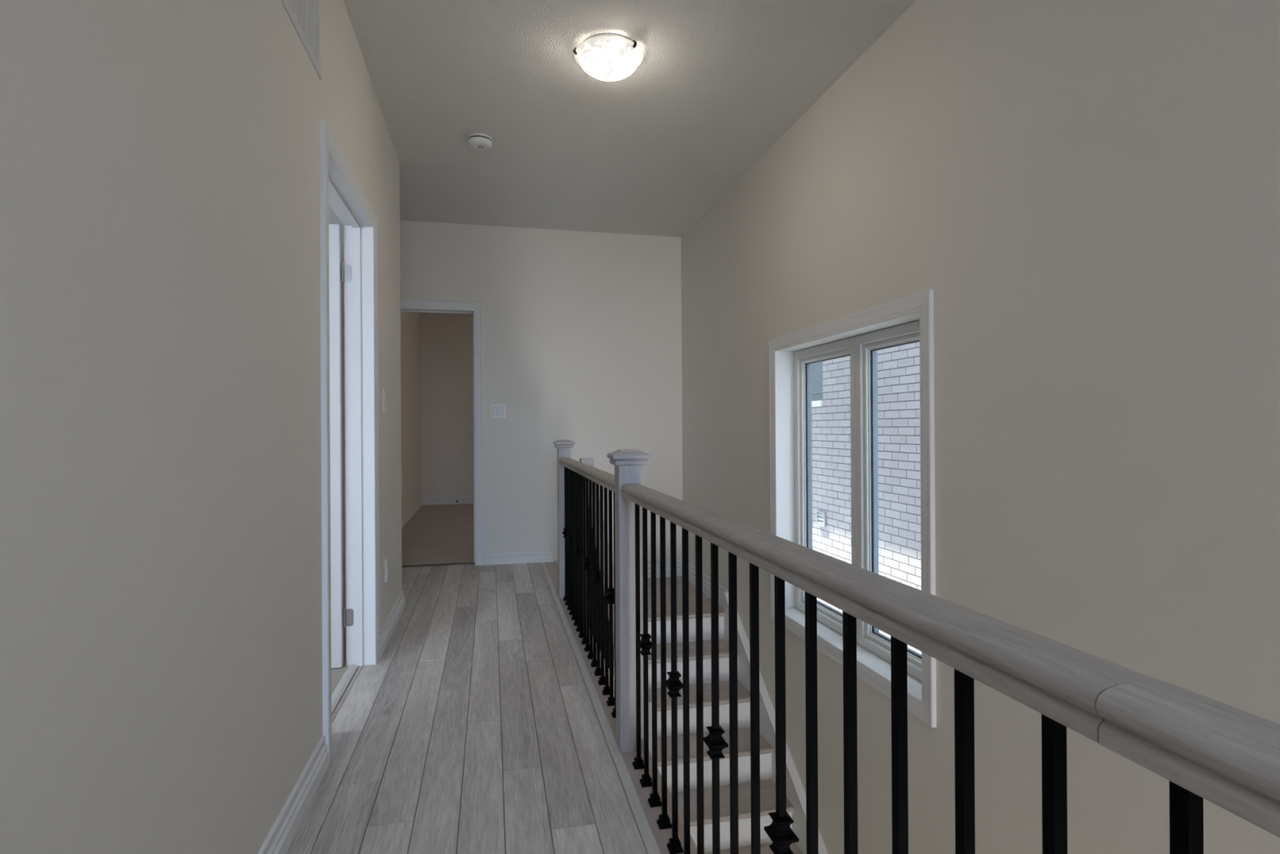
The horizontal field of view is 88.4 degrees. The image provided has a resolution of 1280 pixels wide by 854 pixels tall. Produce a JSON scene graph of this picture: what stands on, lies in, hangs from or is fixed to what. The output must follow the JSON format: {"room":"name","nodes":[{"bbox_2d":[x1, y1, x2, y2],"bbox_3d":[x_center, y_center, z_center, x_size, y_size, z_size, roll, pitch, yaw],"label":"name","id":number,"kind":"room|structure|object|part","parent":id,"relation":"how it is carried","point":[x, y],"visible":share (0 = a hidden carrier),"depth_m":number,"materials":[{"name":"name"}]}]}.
{"room":"upstairs hallway","nodes":[
{"label":"upstairs hallway","id":0,"kind":"room"},
{"bbox_2d":[0,0,401,853],"bbox_3d":[-0.729,-0.266,0.494,0.118,2.738,7.285,0,0,-13],"label":"wall","id":1,"kind":"structure","parent":0,"point":[161,607],"depth_m":1.11,"materials":[{"name":"paint"}]},
{"bbox_2d":[257,735,328,853],"bbox_3d":[-0.438,1.050,-0.450,0.018,0.102,5.320,0,0,-13],"label":"baseboard","id":2,"kind":"structure","parent":1,"relation":"attached to","point":[282,834],"depth_m":1.82,"materials":[{"name":"white paint"}]},
{"bbox_2d":[280,0,322,79],"bbox_3d":[-0.963,-1.270,1.790,0.008,0.260,0.762,0,0,-13],"label":"air vent","id":3,"kind":"object","parent":1,"relation":"in","point":[305,15],"visible":1,"depth_m":2.02,"materials":[{"name":"metal"}]},
{"bbox_3d":[-0.964,-1.170,1.790,0.004,0.006,0.714,0,0,-13],"label":"louvre blade","id":4,"kind":"part","parent":3,"relation":"part of","materials":[{"name":"metal"}]},
{"bbox_3d":[-0.964,-1.180,1.790,0.004,0.006,0.714,0,0,-13],"label":"louvre blade","id":5,"kind":"part","parent":3,"relation":"part of","materials":[{"name":"metal"}]},
{"bbox_3d":[-0.964,-1.190,1.790,0.004,0.006,0.714,0,0,-13],"label":"louvre blade","id":6,"kind":"part","parent":3,"relation":"part of","materials":[{"name":"metal"}]},
{"bbox_3d":[-0.964,-1.200,1.790,0.004,0.006,0.714,0,0,-13],"label":"louvre blade","id":7,"kind":"part","parent":3,"relation":"part of","materials":[{"name":"metal"}]},
{"bbox_3d":[-0.964,-1.210,1.790,0.004,0.006,0.714,0,0,-13],"label":"louvre blade","id":8,"kind":"part","parent":3,"relation":"part of","materials":[{"name":"metal"}]},
{"bbox_3d":[-0.964,-1.229,1.790,0.004,0.006,0.714,0,0,-13],"label":"louvre blade","id":9,"kind":"part","parent":3,"relation":"part of","materials":[{"name":"metal"}]},
{"bbox_3d":[-0.964,-1.219,1.790,0.004,0.006,0.714,0,0,-13],"label":"louvre blade","id":10,"kind":"part","parent":3,"relation":"part of","materials":[{"name":"metal"}]},
{"bbox_3d":[-0.964,-1.249,1.790,0.004,0.006,0.714,0,0,-13],"label":"louvre blade","id":11,"kind":"part","parent":3,"relation":"part of","materials":[{"name":"metal"}]},
{"bbox_3d":[-0.964,-1.239,1.790,0.004,0.006,0.714,0,0,-13],"label":"louvre blade","id":12,"kind":"part","parent":3,"relation":"part of","materials":[{"name":"metal"}]},
{"bbox_3d":[-0.964,-1.259,1.790,0.004,0.006,0.714,0,0,-13],"label":"louvre blade","id":13,"kind":"part","parent":3,"relation":"part of","materials":[{"name":"metal"}]},
{"bbox_3d":[-0.964,-1.268,1.790,0.004,0.006,0.714,0,0,-13],"label":"louvre blade","id":14,"kind":"part","parent":3,"relation":"part of","materials":[{"name":"metal"}]},
{"bbox_3d":[-0.964,-1.288,1.790,0.004,0.006,0.714,0,0,-13],"label":"louvre blade","id":15,"kind":"part","parent":3,"relation":"part of","materials":[{"name":"metal"}]},
{"bbox_3d":[-0.964,-1.278,1.790,0.004,0.006,0.714,0,0,-13],"label":"louvre blade","id":16,"kind":"part","parent":3,"relation":"part of","materials":[{"name":"metal"}]},
{"bbox_3d":[-0.964,-1.298,1.790,0.004,0.006,0.714,0,0,-13],"label":"louvre blade","id":17,"kind":"part","parent":3,"relation":"part of","materials":[{"name":"metal"}]},
{"bbox_3d":[-0.965,-1.308,1.790,0.004,0.006,0.714,0,0,-13],"label":"louvre blade","id":18,"kind":"part","parent":3,"relation":"part of","materials":[{"name":"metal"}]},
{"bbox_3d":[-0.965,-1.317,1.790,0.004,0.006,0.714,0,0,-13],"label":"louvre blade","id":19,"kind":"part","parent":3,"relation":"part of","materials":[{"name":"metal"}]},
{"bbox_3d":[-0.965,-1.327,1.790,0.004,0.006,0.714,0,0,-13],"label":"louvre blade","id":20,"kind":"part","parent":3,"relation":"part of","materials":[{"name":"metal"}]},
{"bbox_2d":[319,118,380,764],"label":"door frame","id":21,"kind":"structure","parent":1,"relation":"in","point":[340,189],"depth_m":3.05,"materials":[{"name":"white paint"}]},
{"bbox_2d":[382,389,386,412],"bbox_3d":[-1.322,-0.135,3.413,0.011,0.117,0.072,0,0,-13],"label":"light switch","id":22,"kind":"object","parent":1,"relation":"attached to","point":[384,390],"visible":1,"depth_m":3.39,"materials":[{"name":"white plastic"}]},
{"bbox_2d":[385,556,388,582],"bbox_3d":[-1.328,0.747,3.455,0.008,0.117,0.072,0,0,-13],"label":"wall outlet","id":23,"kind":"object","parent":1,"relation":"attached to","point":[387,557],"visible":1,"depth_m":3.44,"materials":[{"name":"white plastic"}]},
{"bbox_2d":[386,562,388,576],"bbox_3d":[-1.325,0.747,3.455,0.003,0.068,0.034,0,0,-13],"label":"socket","id":24,"kind":"object","parent":23,"relation":"attached to","point":[387,562],"depth_m":3.46,"materials":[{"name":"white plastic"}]},
{"bbox_2d":[379,590,405,657],"bbox_3d":[-1.702,1.061,3.535,0.726,0.102,0.954,0,0,-13],"label":"baseboard","id":25,"kind":"structure","parent":1,"relation":"attached to","point":[388,626],"depth_m":3.54,"materials":[{"name":"white paint"}]},
{"bbox_2d":[328,205,346,608],"bbox_3d":[-1.865,-0.256,3.912,0.590,2.738,0.118,0,0,-13],"label":"wall","id":26,"kind":"structure","parent":0,"point":[333,218],"depth_m":3.88,"materials":[{"name":"paint"}]},
{"bbox_2d":[400,311,421,516],"bbox_3d":[-2.729,-0.248,7.320,0.120,2.738,4.329,0,0,-13],"label":"wall","id":27,"kind":"structure","parent":0,"point":[410,322],"depth_m":8.27,"materials":[{"name":"paint"}]},
{"bbox_2d":[420,314,473,497],"bbox_3d":[-1.559,-0.252,9.866,3.526,2.738,0.120,0,0,-13],"label":"wall","id":28,"kind":"structure","parent":0,"point":[446,413],"depth_m":9.52,"materials":[{"name":"paint"}]},
{"bbox_2d":[434,475,439,484],"bbox_3d":[-2.928,0.759,9.488,0.074,0.117,0.008,0,0,-13],"label":"wall outlet","id":29,"kind":"object","parent":28,"relation":"attached to","point":[437,477],"visible":1,"depth_m":9.48,"materials":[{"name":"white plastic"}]},
{"bbox_2d":[286,503,647,853],"bbox_3d":[-1.116,1.245,3.227,6.401,0.286,13.073,0,0,-17],"label":"floor","id":30,"kind":"structure","parent":0,"point":[476,728],"depth_m":2.38,"materials":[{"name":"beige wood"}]},
{"bbox_2d":[331,663,358,715],"bbox_3d":[-1.229,1.107,2.626,0.040,0.021,0.873,0,0,-13],"label":"threshold","id":31,"kind":"object","parent":30,"relation":"on","point":[345,680],"visible":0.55,"depth_m":2.80,"materials":[{"name":"white wood"}]},
{"bbox_2d":[401,561,475,567],"bbox_3d":[-1.719,1.108,5.279,0.772,0.010,0.033,0,0,-13],"label":"threshold","id":32,"kind":"object","parent":30,"relation":"on","point":[472,562],"visible":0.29,"depth_m":5.29,"materials":[{"name":"grey wood"}]},
{"bbox_2d":[540,562,661,853],"bbox_3d":[-0.113,1.104,2.360,0.032,0.018,6.259,0,0,-13],"label":"edging","id":33,"kind":"object","parent":30,"relation":"on","point":[648,838],"visible":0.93,"depth_m":2.28,"materials":[{"name":"grey wood"}]},
{"bbox_2d":[544,560,697,853],"bbox_3d":[-0.048,1.112,2.375,0.102,0.022,6.259,0,0,-13],"label":"board","id":34,"kind":"object","parent":30,"relation":"on","point":[662,837],"visible":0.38,"depth_m":2.09,"materials":[{"name":"grey wood"}]},
{"bbox_2d":[553,439,1279,853],"bbox_3d":[0.063,0.588,1.836,0.132,1.022,5.191,0,0,-13],"label":"railing","id":35,"kind":"object","parent":34,"relation":"on","point":[1227,756],"visible":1,"depth_m":0.93,"materials":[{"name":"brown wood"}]},
{"bbox_3d":[-0.493,0.620,4.305,0.083,0.970,0.083,0,0,-13],"label":"newel post","id":36,"kind":"part","parent":35,"relation":"part of","materials":[{"name":"white wood"}]},
{"bbox_3d":[-0.270,0.215,3.288,0.073,0.043,2.003,0,0,-13],"label":"handrail","id":37,"kind":"part","parent":35,"relation":"part of","materials":[{"name":"grey wood"}]},
{"bbox_3d":[-0.040,0.080,2.270,0.068,0.004,0.068,0,0,-13],"label":"cap plate","id":38,"kind":"part","parent":35,"relation":"part of","materials":[{"name":"white wood"}]},
{"bbox_3d":[-0.037,0.616,2.270,0.083,0.970,0.083,0,0,-13],"label":"newel post","id":39,"kind":"part","parent":35,"relation":"part of","materials":[{"name":"white wood"}]},
{"bbox_3d":[0.167,0.210,1.357,0.073,0.043,1.790,0,0,-13],"label":"handrail","id":40,"kind":"part","parent":35,"relation":"part of","materials":[{"name":"grey wood"}]},
{"bbox_3d":[0.486,0.207,-0.055,0.074,0.044,1.103,0,0,-13],"label":"handrail","id":41,"kind":"part","parent":35,"relation":"part of","materials":[{"name":"grey wood"}]},
{"bbox_2d":[400,220,682,564],"bbox_3d":[-1.000,1.190,5.428,3.170,5.638,0.118,0,0,-13],"label":"wall","id":42,"kind":"structure","parent":0,"point":[582,330],"depth_m":5.44,"materials":[{"name":"paint"}]},
{"bbox_2d":[400,299,484,565],"bbox_3d":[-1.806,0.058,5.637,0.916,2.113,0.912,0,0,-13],"label":"door frame","id":43,"kind":"structure","parent":42,"relation":"in","point":[475,308],"depth_m":5.29,"materials":[{"name":"white paint"}]},
{"bbox_2d":[490,404,505,418],"bbox_3d":[-1.151,-0.126,5.331,0.117,0.117,0.011,0,0,-13],"label":"light switch","id":44,"kind":"object","parent":42,"relation":"attached to","point":[497,411],"visible":1,"depth_m":5.33,"materials":[{"name":"white plastic"}]},
{"bbox_2d":[484,548,553,564],"bbox_3d":[-0.983,1.058,5.363,0.546,0.102,0.018,0,0,-13],"label":"baseboard","id":45,"kind":"structure","parent":42,"relation":"attached to","point":[535,555],"depth_m":5.36,"materials":[{"name":"white paint"}]},
{"bbox_2d":[343,0,916,315],"bbox_3d":[-0.260,-1.705,3.485,3.790,0.140,13.146,0,0,-13],"label":"ceiling","id":46,"kind":"structure","parent":0,"point":[716,84],"depth_m":3.27,"materials":[{"name":"white paint"}]},
{"bbox_2d":[467,133,492,150],"bbox_3d":[-0.903,-1.605,3.718,0.138,0.051,0.138,0,0,-13],"label":"smoke detector","id":47,"kind":"object","parent":46,"relation":"attached to","point":[479,141],"visible":1,"depth_m":3.68,"materials":[{"name":"white plastic"}]},
{"bbox_2d":[573,34,643,80],"bbox_3d":[-0.140,-1.583,2.861,0.309,0.106,0.299,0,0,-13],"label":"ceiling light","id":48,"kind":"object","parent":46,"relation":"attached to","point":[603,57],"visible":1,"depth_m":2.79,"materials":[{"name":"white glass"}]},
{"bbox_2d":[680,0,1279,853],"bbox_3d":[1.398,1.172,1.574,0.192,5.638,8.459,0,0,-13],"label":"wall","id":49,"kind":"structure","parent":0,"point":[1086,193],"depth_m":1.93,"materials":[{"name":"paint"}]},
{"bbox_2d":[612,559,728,608],"bbox_3d":[-0.033,1.213,5.005,1.086,0.138,1.134,0,0,-13],"label":"baseboard","id":50,"kind":"structure","parent":49,"relation":"attached to","point":[706,580],"depth_m":5.38,"materials":[{"name":"white paint"}]},
{"bbox_2d":[768,289,936,727],"bbox_3d":[1.022,0.304,3.174,0.210,1.626,1.450,0,0,-13],"label":"window","id":51,"kind":"structure","parent":49,"relation":"in","point":[908,320],"depth_m":3.13,"materials":[{"name":"white paint"}]},
{"bbox_3d":[1.005,0.304,3.503,0.044,1.392,0.567,0,0,-13],"label":"sash","id":52,"kind":"part","parent":51,"relation":"part of","materials":[{"name":"white plastic"}]},
{"bbox_3d":[1.009,0.304,3.504,0.085,1.481,0.656,0,0,-13],"label":"frame","id":53,"kind":"part","parent":51,"relation":"part of","materials":[{"name":"white plastic"}]},
{"bbox_3d":[1.153,0.303,2.866,0.085,1.481,0.646,0,0,-13],"label":"frame","id":54,"kind":"part","parent":51,"relation":"part of","materials":[{"name":"white plastic"}]},
{"bbox_3d":[1.149,0.303,2.865,0.044,1.392,0.557,0,0,-13],"label":"sash","id":55,"kind":"part","parent":51,"relation":"part of","materials":[{"name":"white plastic"}]},
{"bbox_3d":[0.309,4.048,1.321,2.460,0.100,8.459,0,0,-13],"label":"floor","id":56,"kind":"structure","parent":0,"visible":0},
{"bbox_2d":[608,576,827,853],"bbox_3d":[0.351,2.602,3.327,1.090,2.960,4.569,0,0,-13],"label":"staircase","id":57,"kind":"structure","parent":56,"relation":"on","point":[796,797],"depth_m":3.84,"materials":[{"name":"beige wood"}]},
{"bbox_2d":[579,457,652,755],"bbox_3d":[-0.170,1.403,3.584,0.083,2.390,1.693,0,0,-13],"label":"stair railing","id":58,"kind":"object","parent":57,"relation":"on","point":[589,461],"visible":0.05,"depth_m":3.72,"materials":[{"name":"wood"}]},
{"bbox_3d":[-0.351,0.746,4.370,0.083,1.074,0.083,0,0,-13],"label":"newel post","id":59,"kind":"part","parent":58,"relation":"part of","materials":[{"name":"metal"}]},
{"bbox_3d":[-0.173,0.818,3.585,0.073,1.147,1.527,0,0,-13],"label":"handrail","id":60,"kind":"part","parent":58,"relation":"part of","materials":[{"name":"wood"}]},
{"bbox_3d":[0.011,1.876,2.799,0.083,1.440,0.083,0,0,-13],"label":"newel post","id":61,"kind":"part","parent":58,"relation":"part of","materials":[{"name":"wood"}]},
{"bbox_3d":[0.134,1.501,4.185,1.042,0.014,0.010,0,0,-13],"label":"cove moulding","id":62,"kind":"part","parent":57,"relation":"part of","materials":[{"name":"white paint"}]},
{"bbox_3d":[0.075,1.314,4.441,1.042,0.014,0.010,0,0,-13],"label":"cove moulding","id":63,"kind":"part","parent":57,"relation":"part of","materials":[{"name":"white paint"}]},
{"bbox_3d":[0.192,1.689,3.929,1.042,0.014,0.010,0,0,-13],"label":"cove moulding","id":64,"kind":"part","parent":57,"relation":"part of","materials":[{"name":"white paint"}]},
{"bbox_3d":[0.251,1.876,3.674,1.042,0.014,0.010,0,0,-13],"label":"cove moulding","id":65,"kind":"part","parent":57,"relation":"part of","materials":[{"name":"white paint"}]},
{"bbox_3d":[0.310,2.063,3.418,1.042,0.014,0.010,0,0,-13],"label":"cove moulding","id":66,"kind":"part","parent":57,"relation":"part of","materials":[{"name":"white paint"}]},
{"bbox_3d":[0.356,-0.266,7.983,0.620,2.738,4.397,0,0,-13],"label":"wall","id":67,"kind":"structure","parent":0,"visible":0},
{"bbox_2d":[401,496,473,527],"bbox_3d":[-1.061,1.055,7.696,3.286,0.102,4.327,0,0,-13],"label":"baseboard","id":68,"kind":"structure","parent":67,"relation":"attached to","point":[465,500],"depth_m":9.47,"materials":[{"name":"white paint"}]},
{"label":"outside","id":69,"kind":"structure","parent":0,"visible":0},
{"bbox_3d":[1.167,4.150,9.225,2.700,0.100,16.500,0,0,-13],"label":"ground","id":70,"kind":"structure","parent":69,"visible":0},
{"bbox_2d":[811,342,921,654],"bbox_3d":[3.234,-0.112,9.703,3.810,8.400,16.900,0,0,-13],"label":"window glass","id":71,"kind":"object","parent":70,"relation":"on","point":[899,366],"visible":0.07,"depth_m":7.23,"materials":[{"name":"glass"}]},
{"bbox_3d":[2.272,-0.312,9.190,0.150,0.090,1.300,0,0,-13],"label":"stone sill","id":72,"kind":"part","parent":71,"relation":"part of","materials":[{"name":"white stone"}]},
{"bbox_3d":[2.337,-1.007,9.155,0.010,1.200,1.100,0,0,-13],"label":"pane","id":73,"kind":"part","parent":71,"relation":"part of","materials":[{"name":"clear glass"}]},
{"bbox_2d":[816,510,826,527],"bbox_3d":[2.360,1.192,8.569,0.030,0.190,0.210,0,0,-13],"label":"vent","id":74,"kind":"object","parent":71,"relation":"attached to","point":[820,514],"depth_m":8.57,"materials":[{"name":"grey plastic"}]}
]}

